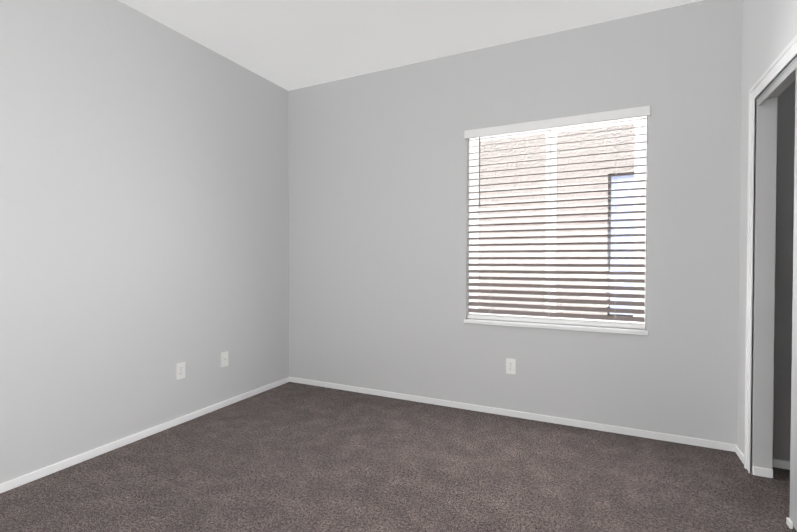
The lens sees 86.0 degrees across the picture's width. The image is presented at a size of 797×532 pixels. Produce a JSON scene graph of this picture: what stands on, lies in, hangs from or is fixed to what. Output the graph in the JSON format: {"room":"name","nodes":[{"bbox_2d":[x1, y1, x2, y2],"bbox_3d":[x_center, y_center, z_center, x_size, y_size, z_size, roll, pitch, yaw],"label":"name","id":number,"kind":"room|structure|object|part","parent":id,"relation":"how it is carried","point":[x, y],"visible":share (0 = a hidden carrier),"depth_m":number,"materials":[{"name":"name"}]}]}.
{"room":"empty bedroom","nodes":[
{"label":"empty bedroom","id":0,"kind":"room"},
{"bbox_2d":[0,0,288,483],"bbox_3d":[-1.986,-0.248,2.205,0.120,2.740,4.120,0,1,26],"label":"wall","id":1,"kind":"structure","parent":0,"point":[144,204],"depth_m":2.66,"materials":[{"name":"grey paint"}]},
{"bbox_2d":[0,377,288,493],"bbox_3d":[-1.903,1.098,2.245,0.012,0.047,3.988,0,1,26],"label":"baseboard","id":2,"kind":"structure","parent":1,"relation":"attached to","point":[39,473],"depth_m":2.64,"materials":[{"name":"white paint"}]},
{"bbox_2d":[176,362,184,379],"bbox_3d":[-1.533,0.738,3.011,0.007,0.115,0.070,0,1,26],"label":"electrical outlet","id":3,"kind":"object","parent":1,"relation":"attached to","point":[180,370],"visible":1,"depth_m":3.00,"materials":[{"name":"white plastic"}]},
{"bbox_2d":[221,351,228,366],"bbox_3d":[-1.362,0.733,3.357,0.014,0.115,0.070,0,1,26],"label":"outlet","id":4,"kind":"object","parent":1,"relation":"attached to","point":[224,359],"visible":1,"depth_m":3.35,"materials":[{"name":"white plastic"}]},
{"bbox_2d":[0,382,796,531],"bbox_3d":[-0.036,1.185,1.350,4.395,0.100,4.240,0,1,26],"label":"floor","id":5,"kind":"structure","parent":0,"point":[292,457],"depth_m":2.25,"materials":[{"name":"carpet"}]},
{"bbox_2d":[786,517,792,528],"bbox_3d":[1.573,1.117,1.557,0.048,0.030,0.675,0,1,26],"label":"guide","id":6,"kind":"object","parent":5,"relation":"on","point":[789,522],"visible":1,"depth_m":1.84,"materials":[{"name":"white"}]},
{"bbox_2d":[119,0,701,90],"bbox_3d":[-0.036,-1.654,1.307,4.395,0.100,4.240,0,1,26],"label":"ceiling","id":7,"kind":"structure","parent":0,"point":[288,45],"depth_m":2.90,"materials":[{"name":"white paint"}]},
{"bbox_2d":[288,0,741,443],"bbox_3d":[0.861,-0.263,3.183,4.395,2.740,0.120,0,1,26],"label":"wall","id":8,"kind":"structure","parent":0,"point":[378,229],"depth_m":3.13,"materials":[{"name":"grey paint"}]},
{"bbox_2d":[506,358,515,374],"bbox_3d":[0.827,0.738,3.144,0.070,0.115,0.007,0,1,26],"label":"electrical outlet","id":9,"kind":"object","parent":8,"relation":"attached to","point":[510,366],"visible":1,"depth_m":3.14,"materials":[{"name":"white plastic"}]},
{"bbox_2d":[289,377,736,451],"bbox_3d":[0.497,1.082,3.306,3.410,0.047,0.012,0,1,26],"label":"baseboard","id":10,"kind":"structure","parent":8,"relation":"attached to","point":[631,431],"depth_m":3.06,"materials":[{"name":"white paint"}]},
{"bbox_2d":[464,318,647,335],"bbox_3d":[1.072,0.427,3.049,1.224,0.030,0.100,0,1,26],"label":"window sill","id":11,"kind":"structure","parent":8,"relation":"attached to","point":[620,330],"depth_m":2.98,"materials":[{"name":"white paint"}]},
{"bbox_2d":[467,116,646,328],"bbox_3d":[1.090,-0.310,3.075,1.200,1.442,0.112,0,1,26],"label":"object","id":12,"kind":"structure","parent":8,"relation":"in","point":[637,146],"depth_m":3.04,"materials":[{"name":"white plastic"}]},
{"bbox_2d":[479,137,479,204],"bbox_3d":[0.613,-0.728,3.231,0.014,0.530,0.014,0,1,26],"label":"blind wand","id":13,"kind":"object","parent":12,"relation":"hanging from","point":[479,170],"visible":0.83,"depth_m":3.23,"materials":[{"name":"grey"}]},
{"bbox_2d":[490,136,491,314],"bbox_3d":[0.687,-0.306,3.207,0.002,1.363,0.002,0,1,26],"label":"blind cord","id":14,"kind":"object","parent":12,"relation":"hanging from","point":[490,136],"depth_m":3.23,"materials":[{"name":"white fabric"}]},
{"bbox_2d":[548,128,550,318],"bbox_3d":[1.065,-0.304,3.024,0.002,1.363,0.002,0,1,26],"label":"blind cord","id":15,"kind":"object","parent":12,"relation":"hanging from","point":[550,224],"depth_m":3.04,"materials":[{"name":"white fabric"}]},
{"bbox_3d":[1.077,-0.311,3.047,1.188,1.434,0.050,0,1,26],"label":"window blind rails","id":16,"kind":"part","parent":12,"relation":"part of","materials":[{"name":"white plastic"}]},
{"bbox_2d":[464,105,649,138],"bbox_3d":[1.056,-0.995,2.994,1.224,0.062,0.029,0,1,26],"label":"blind valance","id":17,"kind":"object","parent":12,"relation":"attached to","point":[577,119],"visible":1,"depth_m":2.95,"materials":[{"name":"white plastic"}]},
{"bbox_3d":[1.077,-0.306,3.048,1.188,1.333,0.049,0,1,26],"label":"window blind slats","id":18,"kind":"part","parent":12,"relation":"part of","materials":[{"name":"white plastic"}]},
{"bbox_2d":[614,120,616,321],"bbox_3d":[1.444,-0.301,2.841,0.002,1.363,0.002,0,1,26],"label":"blind cord","id":19,"kind":"object","parent":12,"relation":"hanging from","point":[616,120],"depth_m":2.86,"materials":[{"name":"white fabric"}]},
{"bbox_2d":[737,0,796,453],"bbox_3d":[1.202,-0.225,0.730,0.085,2.740,4.000,0,1,26],"label":"wall","id":20,"kind":"structure","parent":0,"point":[769,30],"depth_m":2.42,"materials":[{"name":"grey paint"}]},
{"bbox_2d":[735,445,789,477],"bbox_3d":[1.494,1.123,0.609,0.757,0.047,3.976,0,1,26],"label":"baseboard","id":21,"kind":"structure","parent":20,"relation":"attached to","point":[767,472],"depth_m":2.35,"materials":[{"name":"white paint"}]},
{"bbox_2d":[744,35,796,473],"bbox_3d":[1.506,0.092,1.482,0.019,2.082,1.944,0,1,26],"label":"trim","id":22,"kind":"structure","parent":20,"relation":"attached to","point":[784,59],"depth_m":2.30,"materials":[{"name":"white paint"}]},
{"bbox_2d":[752,56,796,473],"bbox_3d":[1.552,0.121,1.460,0.085,2.025,1.830,0,1,26],"label":"door frame","id":23,"kind":"structure","parent":20,"relation":"attached to","point":[764,271],"depth_m":2.26,"materials":[{"name":"grey paint"}]},
{"bbox_2d":[789,68,796,530],"bbox_3d":[1.525,0.128,1.437,0.030,1.988,0.915,0,1,26],"label":"closet door","id":24,"kind":"structure","parent":20,"relation":"in","point":[793,482],"depth_m":1.83,"materials":[{"name":"grey paint"}]},
{"bbox_2d":[773,80,795,460],"bbox_3d":[1.591,-0.223,0.541,0.780,2.740,4.000,0,1,26],"label":"wall","id":25,"kind":"structure","parent":0,"point":[784,270],"depth_m":2.35,"materials":[{"name":"grey paint"}]},
{"bbox_3d":[1.242,1.603,4.176,20.000,0.020,1.950,0,1,26],"label":"ground","id":26,"kind":"structure","parent":0,"visible":0},
{"bbox_2d":[478,123,634,314],"bbox_3d":[1.623,-0.244,4.936,20.000,3.650,0.200,0,1,26],"label":"exterior building wall","id":27,"kind":"structure","parent":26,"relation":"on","point":[615,141],"depth_m":4.81,"materials":[{"name":"beige brick"}]},
{"bbox_2d":[607,172,633,316],"bbox_3d":[2.660,-0.215,4.313,0.990,1.510,0.020,0,1,26],"label":"window","id":28,"kind":"structure","parent":27,"relation":"attached to","point":[624,224],"depth_m":4.47,"materials":[{"name":"grey"}]}
]}

